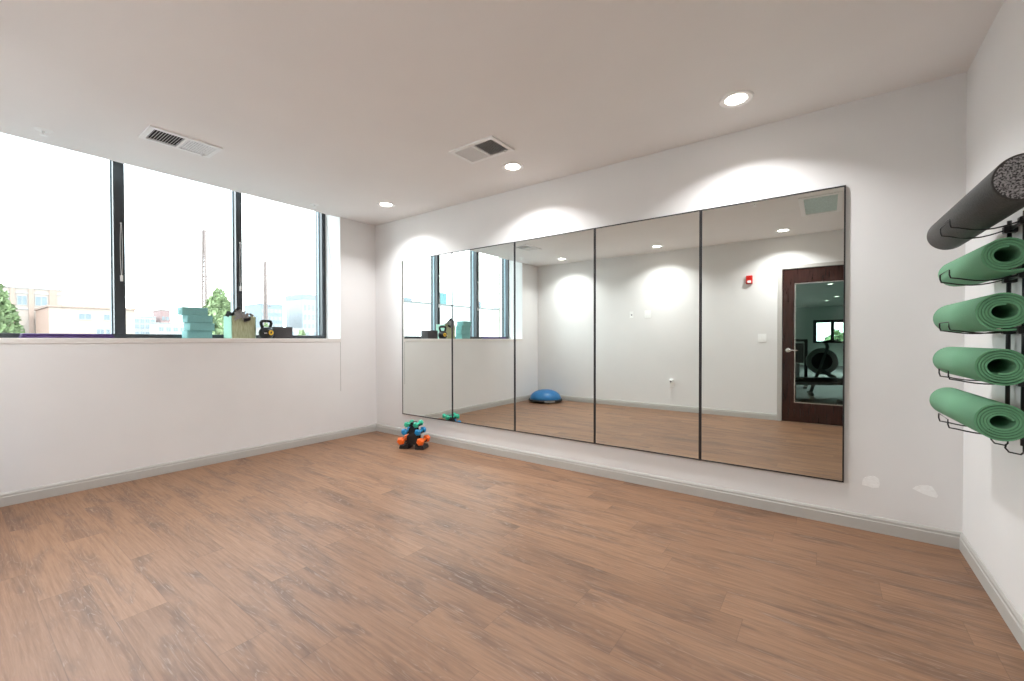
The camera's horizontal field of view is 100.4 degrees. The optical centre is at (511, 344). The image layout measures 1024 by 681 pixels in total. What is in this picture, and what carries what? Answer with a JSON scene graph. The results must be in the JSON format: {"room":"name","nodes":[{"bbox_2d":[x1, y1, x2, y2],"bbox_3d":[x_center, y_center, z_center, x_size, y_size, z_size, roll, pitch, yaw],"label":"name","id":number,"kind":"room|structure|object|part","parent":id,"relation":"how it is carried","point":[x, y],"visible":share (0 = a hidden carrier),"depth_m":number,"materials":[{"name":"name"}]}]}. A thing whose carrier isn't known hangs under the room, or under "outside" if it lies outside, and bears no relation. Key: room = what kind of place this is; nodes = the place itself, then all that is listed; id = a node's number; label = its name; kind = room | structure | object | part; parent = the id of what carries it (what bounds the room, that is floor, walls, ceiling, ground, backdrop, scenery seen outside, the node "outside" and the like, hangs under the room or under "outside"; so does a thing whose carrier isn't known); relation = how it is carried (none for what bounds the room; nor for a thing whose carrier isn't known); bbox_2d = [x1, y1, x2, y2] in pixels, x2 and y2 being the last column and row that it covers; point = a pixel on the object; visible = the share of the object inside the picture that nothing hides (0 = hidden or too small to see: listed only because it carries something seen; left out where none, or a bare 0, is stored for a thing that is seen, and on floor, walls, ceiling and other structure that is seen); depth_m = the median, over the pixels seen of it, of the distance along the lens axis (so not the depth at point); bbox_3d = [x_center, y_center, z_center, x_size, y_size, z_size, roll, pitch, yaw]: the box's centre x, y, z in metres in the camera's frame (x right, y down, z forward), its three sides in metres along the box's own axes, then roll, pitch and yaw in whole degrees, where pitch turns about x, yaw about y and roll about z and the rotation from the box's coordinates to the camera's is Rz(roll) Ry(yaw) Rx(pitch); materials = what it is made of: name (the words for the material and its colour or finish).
{"room":"exercise studio","nodes":[
{"label":"exercise studio","id":0,"kind":"room"},
{"bbox_2d":[0,283,24,332],"bbox_3d":[-26.970,2.188,22.134,2.829,11.651,2.756,0,1,36],"label":"tree","id":1,"kind":"object","parent":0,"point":[9,315],"visible":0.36,"depth_m":22.25,"materials":[{"name":"green plant"}]},
{"bbox_2d":[3,285,63,332],"bbox_3d":[-152.368,-4.263,113.149,30.600,22.936,42.822,0,1,36],"label":"building","id":2,"kind":"structure","parent":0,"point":[26,299],"depth_m":116.12,"materials":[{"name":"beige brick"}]},
{"bbox_3d":[-132.272,-12.017,115.102,0.050,2.334,1.634,0,1,36],"label":"pane","id":3,"kind":"part","parent":2,"relation":"part of","materials":[{"name":"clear glass"}]},
{"bbox_3d":[-130.194,-12.052,117.919,0.050,2.334,2.100,0,1,36],"label":"pane","id":4,"kind":"part","parent":2,"relation":"part of","materials":[{"name":"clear glass"}]},
{"bbox_2d":[0,214,375,492],"bbox_3d":[-3.249,-0.403,4.243,0.560,3.150,4.286,0,1,36],"label":"wall","id":5,"kind":"structure","parent":0,"point":[68,412],"depth_m":4.01,"materials":[{"name":"white paint"}]},
{"bbox_2d":[0,160,340,343],"bbox_3d":[-3.217,-0.948,4.262,0.544,1.860,2.942,0,1,36],"label":"window","id":6,"kind":"structure","parent":5,"relation":"in","point":[115,169],"depth_m":3.95,"materials":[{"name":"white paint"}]},
{"bbox_2d":[19,333,113,337],"bbox_3d":[-3.700,-0.073,3.559,0.180,0.036,0.536,0,1,36],"label":"mat","id":7,"kind":"object","parent":6,"relation":"on","point":[22,335],"visible":0.96,"depth_m":3.47,"materials":[{"name":"purple plastic"}]},
{"bbox_2d":[120,222,122,280],"bbox_3d":[-3.562,-0.846,3.886,0.024,0.535,0.018,0,1,36],"label":"chain","id":8,"kind":"object","parent":6,"relation":"hanging from","point":[121,275],"visible":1,"depth_m":3.88,"materials":[{"name":"white metal"}]},
{"bbox_3d":[-3.336,-0.084,4.360,0.165,0.040,2.942,0,1,36],"label":"rail","id":9,"kind":"part","parent":6,"relation":"part of","materials":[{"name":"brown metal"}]},
{"bbox_3d":[-3.215,-0.041,4.272,0.544,0.045,2.942,0,1,36],"label":"sill","id":10,"kind":"part","parent":6,"relation":"part of","materials":[{"name":"white paint"}]},
{"bbox_2d":[182,330,211,337],"bbox_3d":[-3.142,-0.102,4.256,0.150,0.076,0.212,0,1,36],"label":"block","id":11,"kind":"object","parent":6,"relation":"on","point":[185,334],"visible":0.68,"depth_m":4.20,"materials":[{"name":"teal plastic"}]},
{"bbox_2d":[184,323,214,330],"bbox_3d":[-3.124,-0.178,4.263,0.150,0.076,0.212,0,1,34],"label":"block","id":12,"kind":"object","parent":11,"relation":"on","point":[187,326],"visible":0.96,"depth_m":4.21,"materials":[{"name":"teal plastic"}]},
{"bbox_2d":[182,315,212,322],"bbox_3d":[-3.139,-0.254,4.254,0.150,0.076,0.212,0,1,35],"label":"block","id":13,"kind":"object","parent":12,"relation":"on","point":[185,318],"visible":0.84,"depth_m":4.19,"materials":[{"name":"teal plastic"}]},
{"bbox_2d":[177,307,207,315],"bbox_3d":[-3.165,-0.329,4.228,0.150,0.076,0.212,0,1,38],"label":"block","id":14,"kind":"object","parent":13,"relation":"on","point":[180,310],"visible":0.88,"depth_m":4.17,"materials":[{"name":"teal plastic"}]},
{"bbox_2d":[224,316,255,337],"bbox_3d":[-2.926,-0.185,4.586,0.200,0.235,0.238,0,1,36],"label":"storage basket","id":15,"kind":"object","parent":6,"relation":"on","point":[238,328],"visible":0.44,"depth_m":4.51,"materials":[{"name":"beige fabric"}]},
{"bbox_3d":[-2.994,-0.184,4.492,0.200,0.235,0.006,0,1,36],"label":"panel","id":16,"kind":"part","parent":15,"relation":"part of","materials":[{"name":"green fabric"}]},
{"bbox_2d":[225,306,240,316],"bbox_3d":[-2.924,-0.306,4.500,0.130,0.194,0.145,0,1,36],"label":"strap","id":17,"kind":"object","parent":15,"relation":"on","point":[228,313],"visible":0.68,"depth_m":4.46,"materials":[{"name":"black fabric"}]},
{"bbox_2d":[234,309,248,322],"bbox_3d":[-2.885,-0.287,4.522,0.117,0.186,0.144,0,1,36],"label":"band","id":18,"kind":"object","parent":15,"relation":"hanging from","point":[239,314],"visible":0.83,"depth_m":4.49,"materials":[{"name":"grey fabric"}]},
{"bbox_2d":[239,242,241,290],"bbox_3d":[-2.980,-0.856,4.675,0.024,0.535,0.018,0,1,36],"label":"chain","id":19,"kind":"object","parent":6,"relation":"hanging from","point":[240,286],"visible":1,"depth_m":4.67,"materials":[{"name":"white metal"}]},
{"bbox_2d":[258,319,273,337],"bbox_3d":[-2.689,-0.174,4.668,0.153,0.210,0.148,0,1,27],"label":"kettlebell","id":20,"kind":"object","parent":6,"relation":"on","point":[264,332],"visible":0.93,"depth_m":4.62,"materials":[{"name":"black metal"}]},
{"bbox_3d":[-2.692,-0.221,4.669,0.032,0.115,0.146,0,1,27],"label":"handle","id":21,"kind":"part","parent":20,"relation":"part of","materials":[{"name":"black metal"}]},
{"bbox_2d":[272,327,292,337],"bbox_3d":[-2.654,-0.137,4.880,0.160,0.130,0.208,0,1,36],"label":"foam block","id":22,"kind":"object","parent":6,"relation":"on","point":[279,332],"visible":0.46,"depth_m":4.83,"materials":[{"name":"black plastic"}]},
{"bbox_2d":[0,423,375,506],"bbox_3d":[-3.006,1.124,4.102,0.014,0.098,4.016,0,1,36],"label":"baseboard","id":23,"kind":"structure","parent":5,"relation":"attached to","point":[50,490],"depth_m":3.86,"materials":[{"name":"beige paint"}]},
{"bbox_2d":[340,342,340,375],"bbox_3d":[-2.128,0.273,5.296,0.002,0.605,0.004,0,1,36],"label":"trim","id":24,"kind":"structure","parent":5,"relation":"attached to","point":[340,342],"depth_m":5.29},
{"bbox_2d":[202,286,230,334],"bbox_3d":[-20.901,1.875,30.452,3.184,12.070,3.190,0,1,36],"label":"tree","id":25,"kind":"object","parent":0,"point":[218,304],"visible":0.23,"depth_m":29.81,"materials":[{"name":"green plant"}]},
{"bbox_2d":[0,0,1003,225],"bbox_3d":[-0.818,-1.702,2.454,5.523,0.300,4.016,0,1,36],"label":"ceiling","id":26,"kind":"structure","parent":0,"point":[344,107],"depth_m":2.48,"materials":[{"name":"paint"}]},
{"bbox_2d":[33,127,53,136],"bbox_3d":[-3.393,-1.535,3.088,0.100,0.040,0.100,0,1,36],"label":"sprinkler head","id":27,"kind":"object","parent":26,"relation":"attached to","point":[41,129],"visible":1,"depth_m":3.08},
{"bbox_2d":[138,125,222,157],"bbox_3d":[-2.539,-1.543,3.280,0.285,0.030,0.452,0,1,36],"label":"ceiling vent","id":28,"kind":"object","parent":26,"relation":"in","point":[152,133],"visible":1,"depth_m":3.26,"materials":[{"name":"white metal"}]},
{"bbox_2d":[377,202,394,207],"bbox_3d":[-1.418,-1.573,4.798,0.200,0.008,0.200,0,1,36],"label":"recessed light","id":29,"kind":"object","parent":26,"relation":"in","point":[381,204],"visible":1,"depth_m":4.79,"materials":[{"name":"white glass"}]},
{"bbox_2d":[449,135,514,163],"bbox_3d":[-0.245,-1.549,3.424,0.449,0.030,0.287,0,1,36],"label":"ceiling vent","id":30,"kind":"object","parent":26,"relation":"in","point":[488,147],"visible":1,"depth_m":3.41,"materials":[{"name":"white metal"}]},
{"bbox_2d":[501,162,523,171],"bbox_3d":[0.006,-1.564,3.759,0.200,0.008,0.200,0,1,36],"label":"recessed light","id":31,"kind":"object","parent":26,"relation":"in","point":[510,166],"visible":1,"depth_m":3.75,"materials":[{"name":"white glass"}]},
{"bbox_2d":[719,90,753,107],"bbox_3d":[1.423,-1.555,2.708,0.200,0.008,0.200,0,1,36],"label":"recessed light","id":32,"kind":"object","parent":26,"relation":"in","point":[735,99],"visible":1,"depth_m":2.70,"materials":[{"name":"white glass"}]},
{"bbox_2d":[0,431,1023,680],"bbox_3d":[-0.834,1.213,2.433,5.533,0.050,4.166,0,1,36],"label":"floor","id":33,"kind":"structure","parent":0,"point":[361,557],"depth_m":2.11,"materials":[{"name":"brown wood"}]},
{"bbox_2d":[399,421,428,449],"bbox_3d":[-1.106,1.016,4.807,0.290,0.292,0.140,0,1,11],"label":"stand","id":34,"kind":"object","parent":33,"relation":"on","point":[411,440],"visible":0.68,"depth_m":4.77,"materials":[{"name":"black plastic"}]},
{"bbox_2d":[397,434,407,444],"bbox_3d":[-1.218,1.070,4.830,0.090,0.087,0.232,0,1,11],"label":"dumbbell","id":35,"kind":"object","parent":34,"relation":"on","point":[401,440],"visible":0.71,"depth_m":4.73,"materials":[{"name":"orange plastic"}]},
{"bbox_2d":[401,427,409,434],"bbox_3d":[-1.184,0.970,4.822,0.076,0.074,0.198,0,1,11],"label":"dumbbell","id":36,"kind":"object","parent":34,"relation":"on","point":[404,431],"visible":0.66,"depth_m":4.73,"materials":[{"name":"blue plastic"}]},
{"bbox_2d":[404,420,413,427],"bbox_3d":[-1.159,0.890,4.816,0.067,0.064,0.177,0,1,11],"label":"dumbbell","id":37,"kind":"object","parent":34,"relation":"on","point":[406,424],"visible":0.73,"depth_m":4.74,"materials":[{"name":"teal plastic"}]},
{"bbox_3d":[-1.111,1.016,4.777,0.230,0.292,0.020,0,1,11],"label":"frame","id":38,"kind":"part","parent":34,"relation":"part of","materials":[{"name":"black plastic"}]},
{"bbox_2d":[413,420,423,427],"bbox_3d":[-1.053,0.890,4.795,0.067,0.064,0.177,0,1,11],"label":"dumbbell","id":39,"kind":"object","parent":34,"relation":"on","point":[415,425],"visible":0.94,"depth_m":4.72,"materials":[{"name":"teal plastic"}]},
{"bbox_2d":[414,426,425,435],"bbox_3d":[-1.027,0.970,4.790,0.076,0.074,0.198,0,1,11],"label":"dumbbell","id":40,"kind":"object","parent":34,"relation":"on","point":[418,431],"visible":0.96,"depth_m":4.71,"materials":[{"name":"blue plastic"}]},
{"bbox_2d":[416,435,430,445],"bbox_3d":[-0.993,1.070,4.785,0.090,0.087,0.232,0,1,11],"label":"dumbbell","id":41,"kind":"object","parent":34,"relation":"on","point":[420,441],"visible":0.98,"depth_m":4.69,"materials":[{"name":"orange plastic"}]},
{"bbox_2d":[375,72,966,531],"bbox_3d":[0.472,-0.407,4.088,5.613,3.150,0.120,0,1,36],"label":"wall","id":42,"kind":"structure","parent":0,"point":[899,156],"depth_m":2.75,"materials":[{"name":"white paint"}]},
{"bbox_2d":[402,252,451,421],"bbox_3d":[-1.025,-0.087,5.108,0.872,1.922,0.022,0,1,36],"label":"wall mirror","id":43,"kind":"object","parent":42,"relation":"attached to","point":[426,281],"visible":1,"depth_m":5.09,"materials":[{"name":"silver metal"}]},
{"bbox_2d":[452,242,514,430],"bbox_3d":[-0.320,-0.083,4.588,0.876,1.922,0.022,0,1,36],"label":"wall mirror","id":44,"kind":"object","parent":42,"relation":"attached to","point":[483,278],"visible":1,"depth_m":4.56,"materials":[{"name":"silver metal"}]},
{"bbox_2d":[515,228,594,443],"bbox_3d":[0.388,-0.078,4.066,0.879,1.922,0.022,0,1,36],"label":"wall mirror","id":45,"kind":"object","parent":42,"relation":"attached to","point":[555,274],"visible":1,"depth_m":4.04,"materials":[{"name":"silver metal"}]},
{"bbox_2d":[595,210,700,459],"bbox_3d":[1.097,-0.073,3.543,0.880,1.922,0.022,0,1,36],"label":"wall mirror","id":46,"kind":"object","parent":42,"relation":"attached to","point":[648,271],"visible":1,"depth_m":3.51,"materials":[{"name":"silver metal"}]},
{"bbox_2d":[376,423,961,548],"bbox_3d":[0.386,1.119,4.087,5.493,0.098,0.014,0,1,36],"label":"baseboard","id":47,"kind":"structure","parent":42,"relation":"attached to","point":[917,532],"depth_m":3.17,"materials":[{"name":"beige paint"}]},
{"bbox_2d":[700,185,845,482],"bbox_3d":[1.804,-0.069,3.021,0.874,1.922,0.022,0,1,36],"label":"wall mirror","id":48,"kind":"object","parent":42,"relation":"attached to","point":[772,341],"visible":1,"depth_m":2.98,"materials":[{"name":"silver metal"}]},
{"bbox_2d":[862,476,879,487],"bbox_3d":[2.273,0.868,2.700,0.087,0.076,0.001,0,1,36],"label":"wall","id":49,"kind":"structure","parent":42,"relation":"attached to","point":[871,481],"depth_m":2.70,"materials":[{"name":"white paint"}]},
{"bbox_2d":[913,485,937,497],"bbox_3d":[2.473,0.872,2.552,0.111,0.066,0.001,0,1,36],"label":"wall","id":50,"kind":"structure","parent":42,"relation":"attached to","point":[928,490],"depth_m":2.55,"materials":[{"name":"white paint"}]},
{"bbox_2d":[962,0,1023,618],"bbox_3d":[1.410,-0.371,0.734,0.120,3.150,4.166,0,1,36],"label":"wall","id":51,"kind":"structure","parent":0,"point":[993,477],"depth_m":1.99,"materials":[{"name":"white paint"}]},
{"bbox_2d":[938,211,1023,454],"bbox_3d":[1.960,-0.046,1.778,0.231,0.950,0.214,0,1,36],"label":"rack","id":52,"kind":"object","parent":51,"relation":"attached to","point":[1009,229],"visible":0.64,"depth_m":1.77,"materials":[{"name":"black metal"}]},
{"bbox_2d":[927,153,1023,249],"bbox_3d":[1.898,-0.542,1.736,0.154,0.154,0.916,0,1,35],"label":"foam roller","id":53,"kind":"object","parent":52,"relation":"on","point":[1000,194],"visible":0.98,"depth_m":1.53,"materials":[{"name":"grey plastic"}]},
{"bbox_2d":[929,387,1023,440],"bbox_3d":[1.984,0.283,1.844,0.140,0.137,0.690,0,0,34],"label":"yoga mat","id":54,"kind":"object","parent":52,"relation":"on","point":[995,420],"visible":1,"depth_m":1.62,"materials":[{"name":"green plastic"}]},
{"bbox_2d":[933,292,1023,331],"bbox_3d":[1.989,-0.125,1.836,0.142,0.141,0.690,0,1,35],"label":"yoga mat","id":55,"kind":"object","parent":52,"relation":"on","point":[988,313],"visible":0.96,"depth_m":1.61,"materials":[{"name":"green plastic"}]},
{"bbox_2d":[933,347,1023,385],"bbox_3d":[1.991,0.080,1.837,0.146,0.135,0.690,0,1,35],"label":"yoga mat","id":56,"kind":"object","parent":52,"relation":"on","point":[1003,367],"visible":0.98,"depth_m":1.62,"materials":[{"name":"green plastic"}]},
{"bbox_2d":[938,237,1023,286],"bbox_3d":[1.997,-0.338,1.821,0.141,0.124,0.670,0,2,35],"label":"yoga mat","id":57,"kind":"object","parent":52,"relation":"on","point":[993,260],"visible":0.94,"depth_m":1.63,"materials":[{"name":"green plastic"}]},
{"bbox_2d":[959,533,1023,650],"bbox_3d":[1.403,1.153,0.851,0.014,0.098,4.016,0,1,36],"label":"baseboard","id":58,"kind":"structure","parent":51,"relation":"attached to","point":[1007,610],"depth_m":1.95,"materials":[{"name":"beige paint"}]},
{"label":"outside","id":59,"kind":"structure","parent":0,"visible":0},
{"bbox_3d":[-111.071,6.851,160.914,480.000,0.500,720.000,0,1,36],"label":"floor","id":60,"kind":"structure","parent":59,"visible":0},
{"bbox_2d":[34,305,135,333],"bbox_3d":[-115.034,-1.299,115.027,22.500,16.840,16.300,0,1,36],"label":"building","id":61,"kind":"structure","parent":60,"relation":"on","point":[67,319],"depth_m":106.95,"materials":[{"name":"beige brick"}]},
{"bbox_3d":[-107.179,-7.053,107.050,0.050,1.300,2.200,0,1,36],"label":"pane","id":62,"kind":"part","parent":61,"relation":"part of","materials":[{"name":"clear glass"}]},
{"bbox_3d":[-105.540,-3.281,109.306,0.050,1.300,1.300,0,1,36],"label":"pane","id":63,"kind":"part","parent":61,"relation":"part of","materials":[{"name":"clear glass"}]},
{"bbox_3d":[-104.449,-7.099,110.752,0.050,1.300,2.200,0,1,36],"label":"pane","id":64,"kind":"part","parent":61,"relation":"part of","materials":[{"name":"blue glass"}]},
{"bbox_2d":[135,316,155,333],"bbox_3d":[-214.170,-5.033,244.252,25.500,21.750,10.500,0,1,36],"label":"building","id":65,"kind":"structure","parent":60,"relation":"on","point":[142,326],"depth_m":236.46,"materials":[{"name":"white"}]},
{"bbox_2d":[153,309,169,322],"bbox_3d":[-207.794,-7.340,252.879,15.500,26.150,5.000,0,1,36],"label":"building","id":66,"kind":"structure","parent":60,"relation":"on","point":[163,316],"depth_m":248.72,"materials":[{"name":"white concrete"}]},
{"bbox_2d":[149,322,183,333],"bbox_3d":[-180.042,-2.770,229.053,12.500,17.450,20.500,0,1,36],"label":"building","id":67,"kind":"structure","parent":60,"relation":"on","point":[157,327],"depth_m":221.48,"materials":[{"name":"white"}]},
{"bbox_2d":[201,230,210,307],"bbox_3d":[-186.368,-32.069,260.022,3.391,75.526,4.895,0,1,36],"label":"radio mast","id":68,"kind":"object","parent":60,"relation":"on","point":[204,293],"visible":0.63,"depth_m":258.81,"materials":[{"name":"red metal"}]},
{"bbox_2d":[244,303,282,326],"bbox_3d":[-173.971,-11.311,298.714,25.500,32.950,15.000,0,1,36],"label":"building","id":69,"kind":"structure","parent":60,"relation":"on","point":[275,312],"depth_m":291.99,"materials":[{"name":"white"}]},
{"bbox_2d":[263,261,270,324],"bbox_3d":[-158.420,-24.099,276.259,2.791,59.098,4.548,0,1,36],"label":"radio mast","id":70,"kind":"object","parent":60,"relation":"on","point":[265,291],"visible":0.65,"depth_m":274.97,"materials":[{"name":"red metal"}]},
{"bbox_2d":[256,327,315,334],"bbox_3d":[-141.383,-2.560,271.374,10.500,15.950,38.500,0,1,36],"label":"building","id":71,"kind":"structure","parent":60,"relation":"on","point":[310,331],"depth_m":273.90,"materials":[{"name":"white"}]},
{"bbox_2d":[285,294,315,327],"bbox_3d":[-156.620,-16.029,322.204,25.500,41.800,16.500,0,1,36],"label":"building","id":72,"kind":"structure","parent":60,"relation":"on","point":[300,308],"depth_m":313.49,"materials":[{"name":"white"}]},
{"bbox_2d":[297,330,306,334],"bbox_3d":[-19.320,3.204,39.315,1.826,9.209,1.840,0,1,36],"label":"tree","id":73,"kind":"object","parent":60,"relation":"on","point":[301,332],"visible":0.03,"depth_m":39.12,"materials":[{"name":"green plant"}]}
]}

